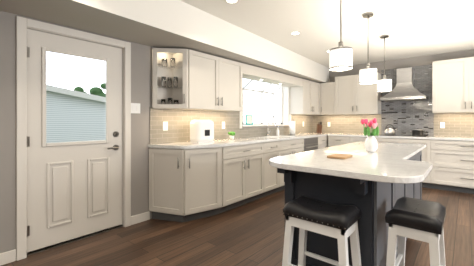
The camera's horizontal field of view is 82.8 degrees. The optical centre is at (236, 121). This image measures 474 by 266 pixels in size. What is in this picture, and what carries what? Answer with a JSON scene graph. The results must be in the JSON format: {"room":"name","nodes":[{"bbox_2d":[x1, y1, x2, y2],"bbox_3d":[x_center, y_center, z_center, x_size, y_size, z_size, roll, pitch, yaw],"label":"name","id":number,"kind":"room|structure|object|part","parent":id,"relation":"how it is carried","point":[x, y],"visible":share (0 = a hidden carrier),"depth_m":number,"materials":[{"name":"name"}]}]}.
{"room":"kitchen","nodes":[
{"label":"kitchen","id":0,"kind":"room"},
{"bbox_2d":[0,11,288,252],"bbox_3d":[-1.258,-0.050,3.204,0.150,2.500,9.950,0,0,40],"label":"wall","id":1,"kind":"structure","parent":0,"point":[141,74],"depth_m":2.32,"materials":[{"name":"grey paint"}]},
{"bbox_2d":[0,249,15,265],"bbox_3d":[-3.102,1.150,0.908,0.018,0.100,3.701,0,0,40],"label":"baseboard","id":2,"kind":"structure","parent":1,"relation":"attached to","point":[7,257],"depth_m":2.27,"materials":[{"name":"white wood"}]},
{"bbox_2d":[16,16,130,260],"bbox_3d":[-1.626,0.146,2.764,0.180,2.109,1.036,0,0,40],"label":"door frame","id":3,"kind":"structure","parent":1,"relation":"attached to","point":[23,25],"depth_m":2.37,"materials":[{"name":"white wood"}]},
{"bbox_2d":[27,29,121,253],"bbox_3d":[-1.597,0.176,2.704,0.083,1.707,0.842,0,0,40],"label":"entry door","id":4,"kind":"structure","parent":1,"relation":"in","point":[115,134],"depth_m":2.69,"materials":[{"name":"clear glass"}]},
{"label":"glass","id":5,"kind":"part","parent":4,"relation":"part of","materials":[{"name":"clear glass"}]},
{"bbox_2d":[131,103,139,113],"bbox_3d":[-1.191,-0.155,3.160,0.008,0.120,0.120,0,0,40],"label":"switch plate","id":6,"kind":"object","parent":1,"relation":"attached to","point":[135,107],"visible":0.92,"depth_m":3.16,"materials":[{"name":"white plastic"}]},
{"bbox_2d":[152,48,187,107],"bbox_3d":[-0.827,-0.557,3.321,0.294,0.687,0.313,0,0,40],"label":"upper cabinet","id":7,"kind":"object","parent":1,"relation":"attached to","point":[169,65],"depth_m":3.38,"materials":[{"name":"grey wood"}]},
{"bbox_2d":[172,49,243,111],"bbox_3d":[-0.384,-0.533,3.859,0.328,0.744,1.078,0,0,40],"label":"upper cabinet","id":8,"kind":"object","parent":1,"relation":"attached to","point":[215,84],"depth_m":3.70,"materials":[{"name":"grey wood"}]},
{"bbox_2d":[149,106,313,144],"bbox_3d":[0.433,0.050,5.060,0.016,0.459,4.628,0,0,40],"label":"backsplash","id":9,"kind":"structure","parent":1,"relation":"attached to","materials":[{"name":"tile"}]},
{"bbox_2d":[239,80,290,128],"bbox_3d":[0.454,-0.390,5.417,0.470,1.020,1.780,0,0,40],"label":"window","id":10,"kind":"structure","parent":1,"relation":"in","point":[285,108],"depth_m":5.89,"materials":[{"name":"white"}]},
{"bbox_2d":[245,114,252,124],"bbox_3d":[0.235,-0.032,5.168,0.140,0.206,0.054,0,0,-15],"label":"photo frame","id":11,"kind":"object","parent":10,"relation":"on","point":[249,119],"visible":0.96,"depth_m":5.16,"materials":[{"name":"teal"}]},
{"bbox_2d":[244,64,303,87],"bbox_3d":[0.618,-0.828,5.041,0.322,0.154,2.016,0,0,40],"label":"valance","id":12,"kind":"object","parent":1,"relation":"attached to","point":[251,72],"depth_m":4.89,"materials":[{"name":"grey wood"}]},
{"bbox_2d":[290,80,319,115],"bbox_3d":[1.557,-0.533,6.139,0.328,0.744,0.870,0,0,40],"label":"upper cabinet","id":13,"kind":"object","parent":1,"relation":"attached to","point":[305,101],"depth_m":5.90,"materials":[{"name":"grey wood"}]},
{"bbox_2d":[0,0,473,82],"bbox_3d":[1.160,-1.163,1.147,6.500,0.475,9.950,0,0,40],"label":"ceiling","id":14,"kind":"structure","parent":0,"point":[256,33],"depth_m":3.34,"materials":[{"name":"white paint"}]},
{"bbox_2d":[225,0,238,3],"bbox_3d":[-0.055,-1.297,2.883,0.149,0.005,0.149,0,0,16],"label":"recessed light","id":15,"kind":"object","parent":14,"relation":"in","point":[236,1],"depth_m":2.90,"materials":[{"name":"white"}]},
{"bbox_2d":[290,31,300,34],"bbox_3d":[0.859,-1.297,3.957,0.149,0.005,0.149,0,0,34],"label":"recessed light","id":16,"kind":"object","parent":14,"relation":"in","point":[296,32],"depth_m":3.96,"materials":[{"name":"white"}]},
{"bbox_2d":[329,0,352,70],"bbox_3d":[0.916,-0.880,2.372,0.194,0.839,0.194,0,0,40],"label":"pendant light","id":17,"kind":"object","parent":14,"relation":"hanging from","point":[340,57],"visible":1,"depth_m":2.31,"materials":[{"name":"silver metal"}]},
{"bbox_2d":[359,12,376,83],"bbox_3d":[1.583,-0.880,3.249,0.194,0.839,0.194,0,0,40],"label":"pendant light","id":18,"kind":"object","parent":14,"relation":"hanging from","point":[368,74],"visible":1,"depth_m":3.20,"materials":[{"name":"white glass"}]},
{"bbox_2d":[377,34,391,91],"bbox_3d":[2.233,-0.880,4.074,0.194,0.839,0.194,0,0,40],"label":"pendant light","id":19,"kind":"object","parent":14,"relation":"hanging from","point":[384,84],"visible":1,"depth_m":4.03,"materials":[{"name":"white glass"}]},
{"bbox_2d":[1,187,473,265],"bbox_3d":[1.160,1.225,1.147,6.500,0.050,9.950,0,0,40],"label":"floor","id":20,"kind":"structure","parent":0,"point":[251,233],"depth_m":2.67,"materials":[{"name":"brown wood"}]},
{"bbox_2d":[149,148,223,221],"bbox_3d":[-0.612,0.759,3.384,0.597,0.880,0.754,0,0,40],"label":"base cabinet","id":21,"kind":"object","parent":20,"relation":"on","point":[189,181],"depth_m":3.24,"materials":[{"name":"grey wood"}]},
{"bbox_2d":[148,132,334,151],"bbox_3d":[0.651,0.299,4.858,0.610,0.040,4.654,0,0,40],"label":"countertop","id":22,"kind":"structure","parent":21,"relation":"on","point":[185,146],"depth_m":3.77,"materials":[{"name":"white stone"}]},
{"bbox_2d":[190,120,213,142],"bbox_3d":[-0.466,0.129,3.601,0.202,0.300,0.310,0,0,40],"label":"toaster","id":23,"kind":"object","parent":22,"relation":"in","point":[201,131],"visible":1,"depth_m":3.50,"materials":[{"name":"white plastic"}]},
{"bbox_2d":[228,131,234,139],"bbox_3d":[-0.079,0.215,4.172,0.117,0.128,0.117,0,0,40],"label":"potted plant","id":24,"kind":"object","parent":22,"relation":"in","point":[232,133],"visible":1,"depth_m":4.14,"materials":[{"name":"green plant"}]},
{"bbox_2d":[258,115,298,152],"bbox_3d":[0.758,0.207,5.002,0.489,0.647,0.720,0,0,40],"label":"sink","id":25,"kind":"object","parent":22,"relation":"in","point":[273,136],"depth_m":5.14,"materials":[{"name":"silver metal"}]},
{"bbox_2d":[289,118,295,134],"bbox_3d":[1.158,0.105,5.619,0.150,0.347,0.150,0,0,40],"label":"paper towel","id":26,"kind":"object","parent":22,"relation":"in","point":[292,127],"visible":0.98,"depth_m":5.57,"materials":[{"name":"white paper"}]},
{"bbox_2d":[315,121,322,132],"bbox_3d":[1.968,0.138,6.450,0.120,0.282,0.219,0,0,0],"label":"knife block","id":27,"kind":"object","parent":22,"relation":"on","point":[319,128],"visible":1,"depth_m":6.38,"materials":[{"name":"brown wood"}]},
{"bbox_2d":[224,140,267,211],"bbox_3d":[-0.091,0.759,3.995,0.599,0.880,0.968,0,0,40],"label":"base cabinet","id":28,"kind":"object","parent":20,"relation":"on","point":[245,165],"depth_m":3.78,"materials":[{"name":"grey wood"}]},
{"bbox_2d":[268,140,283,194],"bbox_3d":[0.328,0.759,4.487,0.599,0.880,0.556,0,0,40],"label":"base cabinet","id":29,"kind":"object","parent":20,"relation":"on","point":[275,147],"depth_m":4.40,"materials":[{"name":"grey wood"}]},
{"bbox_2d":[284,136,303,188],"bbox_3d":[0.744,0.759,4.975,0.599,0.880,0.958,0,0,40],"label":"base cabinet","id":30,"kind":"object","parent":20,"relation":"on","point":[290,146],"depth_m":4.83,"materials":[{"name":"grey wood"}]},
{"bbox_2d":[304,136,319,151],"bbox_3d":[1.262,0.759,5.584,0.599,0.880,0.757,0,0,40],"label":"dishwasher","id":31,"kind":"object","parent":20,"relation":"on","point":[310,142],"depth_m":5.39,"materials":[{"name":"grey"}]},
{"bbox_2d":[282,195,360,265],"bbox_3d":[0.519,0.853,1.659,0.443,0.699,0.283,0,0,40],"label":"stool","id":32,"kind":"object","parent":20,"relation":"on","point":[303,214],"visible":1,"depth_m":1.61,"materials":[{"name":"white"}]},
{"bbox_3d":[0.519,0.544,1.659,0.390,0.081,0.265,0,0,40],"label":"seat","id":33,"kind":"part","parent":32,"relation":"part of","materials":[{"name":"black leather"}]},
{"bbox_2d":[320,136,327,148],"bbox_3d":[1.618,0.759,6.002,0.599,0.880,0.460,0,0,40],"label":"base cabinet","id":34,"kind":"object","parent":20,"relation":"on","point":[323,139],"depth_m":5.89,"materials":[{"name":"grey wood"}]},
{"bbox_2d":[329,137,348,146],"bbox_3d":[2.391,0.760,6.039,0.466,0.880,0.598,0,0,40],"label":"base cabinet","id":35,"kind":"object","parent":20,"relation":"on","point":[333,141],"depth_m":5.83,"materials":[{"name":"grey wood"}]},
{"bbox_2d":[277,169,421,265],"bbox_3d":[1.268,0.758,2.624,0.642,0.884,2.392,0,0,40],"label":"kitchen island","id":36,"kind":"object","parent":20,"relation":"on","point":[372,187],"depth_m":1.82,"materials":[{"name":"grey wood"}]},
{"bbox_2d":[269,141,431,188],"bbox_3d":[1.316,0.297,2.557,0.970,0.035,2.500,0,0,40],"label":"island countertop","id":37,"kind":"structure","parent":36,"relation":"on","point":[391,163],"depth_m":1.84,"materials":[{"name":"white stone"}]},
{"bbox_2d":[327,154,352,158],"bbox_3d":[0.803,0.272,2.101,0.140,0.014,0.200,0,0,40],"label":"cutting board","id":38,"kind":"object","parent":37,"relation":"on","point":[340,156],"visible":1,"depth_m":2.05,"materials":[{"name":"brown wood"}]},
{"bbox_2d":[361,118,378,151],"bbox_3d":[1.222,0.124,2.473,0.151,0.310,0.164,0,0,40],"label":"tulip vase","id":39,"kind":"object","parent":37,"relation":"on","point":[371,144],"visible":1,"depth_m":2.43,"materials":[{"name":"white ceramic"}]},
{"bbox_2d":[349,137,376,142],"bbox_3d":[2.748,0.760,5.736,0.586,0.880,0.598,0,0,40],"label":"base cabinet","id":40,"kind":"object","parent":20,"relation":"on","point":[351,139],"depth_m":5.58,"materials":[{"name":"grey wood"}]},
{"bbox_2d":[377,137,432,187],"bbox_3d":[3.275,0.760,5.287,0.915,0.880,0.598,0,0,40],"label":"base cabinet","id":41,"kind":"object","parent":20,"relation":"on","point":[427,153],"depth_m":4.84,"materials":[{"name":"grey wood"}]},
{"bbox_2d":[385,197,445,265],"bbox_3d":[1.079,0.853,1.616,0.283,0.699,0.443,0,0,40],"label":"stool","id":42,"kind":"object","parent":20,"relation":"on","point":[416,219],"visible":1,"depth_m":1.52,"materials":[{"name":"white"}]},
{"bbox_3d":[1.079,0.544,1.616,0.265,0.081,0.390,0,0,40],"label":"seat","id":43,"kind":"part","parent":42,"relation":"part of","materials":[{"name":"black leather"}]},
{"bbox_2d":[433,141,473,193],"bbox_3d":[3.988,0.760,4.680,1.073,0.880,0.598,0,0,40],"label":"base cabinet","id":44,"kind":"object","parent":20,"relation":"on","point":[453,161],"depth_m":4.57,"materials":[{"name":"grey wood"}]},
{"bbox_2d":[329,133,473,140],"bbox_3d":[3.305,0.299,5.253,2.876,0.039,0.610,0,0,40],"label":"countertop","id":45,"kind":"structure","parent":44,"relation":"on","point":[336,134],"depth_m":4.93,"materials":[{"name":"white stone"}]},
{"bbox_2d":[378,134,428,136],"bbox_3d":[3.269,0.275,5.280,0.770,0.009,0.510,0,0,40],"label":"cooktop","id":46,"kind":"object","parent":45,"relation":"in","point":[384,134],"depth_m":5.23,"materials":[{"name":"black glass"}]},
{"bbox_2d":[384,124,396,134],"bbox_3d":[3.046,0.162,5.326,0.230,0.218,0.190,0,0,40],"label":"kettle","id":47,"kind":"object","parent":46,"relation":"on","point":[389,131],"visible":1,"depth_m":5.28,"materials":[{"name":"silver metal"}]},
{"bbox_2d":[412,128,425,135],"bbox_3d":[3.521,0.201,5.237,0.250,0.140,0.188,0,0,40],"label":"cooking pot","id":48,"kind":"object","parent":46,"relation":"on","point":[417,132],"visible":1,"depth_m":5.17,"materials":[{"name":"silver metal"}]},
{"bbox_2d":[329,49,473,136],"bbox_3d":[4.393,-0.050,4.830,6.350,2.500,0.150,0,0,40],"label":"wall","id":49,"kind":"structure","parent":0,"point":[411,62],"depth_m":5.53,"materials":[{"name":"grey paint"}]},
{"bbox_2d":[321,81,336,116],"bbox_3d":[2.204,-0.532,6.375,0.346,0.745,0.328,0,0,40],"label":"upper cabinet","id":50,"kind":"object","parent":49,"relation":"attached to","point":[328,90],"depth_m":6.25,"materials":[{"name":"grey wood"}]},
{"bbox_2d":[335,73,380,116],"bbox_3d":[2.652,-0.590,5.994,0.946,0.860,0.328,0,0,40],"label":"upper cabinet","id":51,"kind":"object","parent":49,"relation":"attached to","point":[354,99],"depth_m":5.84,"materials":[{"name":"grey wood"}]},
{"bbox_2d":[313,64,473,137],"bbox_3d":[3.257,-0.415,5.685,3.488,1.389,0.016,0,0,40],"label":"backsplash","id":52,"kind":"structure","parent":49,"relation":"attached to","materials":[{"name":"tile"}]},
{"bbox_2d":[380,67,428,101],"bbox_3d":[3.307,-0.738,5.324,0.750,0.644,0.496,0,0,40],"label":"range hood","id":53,"kind":"object","parent":49,"relation":"attached to","point":[404,89],"visible":1,"depth_m":5.28,"materials":[{"name":"silver metal"}]},
{"bbox_2d":[433,57,473,112],"bbox_3d":[4.098,-0.635,4.763,1.013,0.950,0.328,0,0,40],"label":"upper cabinet","id":54,"kind":"object","parent":49,"relation":"attached to","point":[453,79],"depth_m":4.78,"materials":[{"name":"grey wood"}]},
{"label":"outside","id":55,"kind":"structure","parent":0,"visible":0},
{"bbox_2d":[46,51,280,122],"bbox_3d":[-12.138,-11.230,36.593,0.001,25.140,120.000,0,0,40],"label":"sky","id":56,"kind":"structure","parent":55,"point":[75,72],"depth_m":31.18,"materials":[{"name":"white"}]},
{"bbox_3d":[-7.828,1.375,26.359,39.830,0.050,90.000,0,0,40],"label":"ground","id":57,"kind":"structure","parent":55,"visible":0},
{"bbox_2d":[46,84,105,142],"bbox_3d":[-7.874,-0.415,10.706,6.450,3.511,14.500,0,0,40],"label":"neighbor house","id":58,"kind":"structure","parent":57,"relation":"on","point":[95,106],"depth_m":8.94,"materials":[{"name":"grey"}]},
{"bbox_2d":[74,83,105,96],"bbox_3d":[-9.121,-1.090,20.711,7.909,4.860,14.572,0,0,40],"label":"tree","id":59,"kind":"object","parent":57,"relation":"on","point":[93,91],"depth_m":17.12,"materials":[{"name":"green plant"}]}
]}

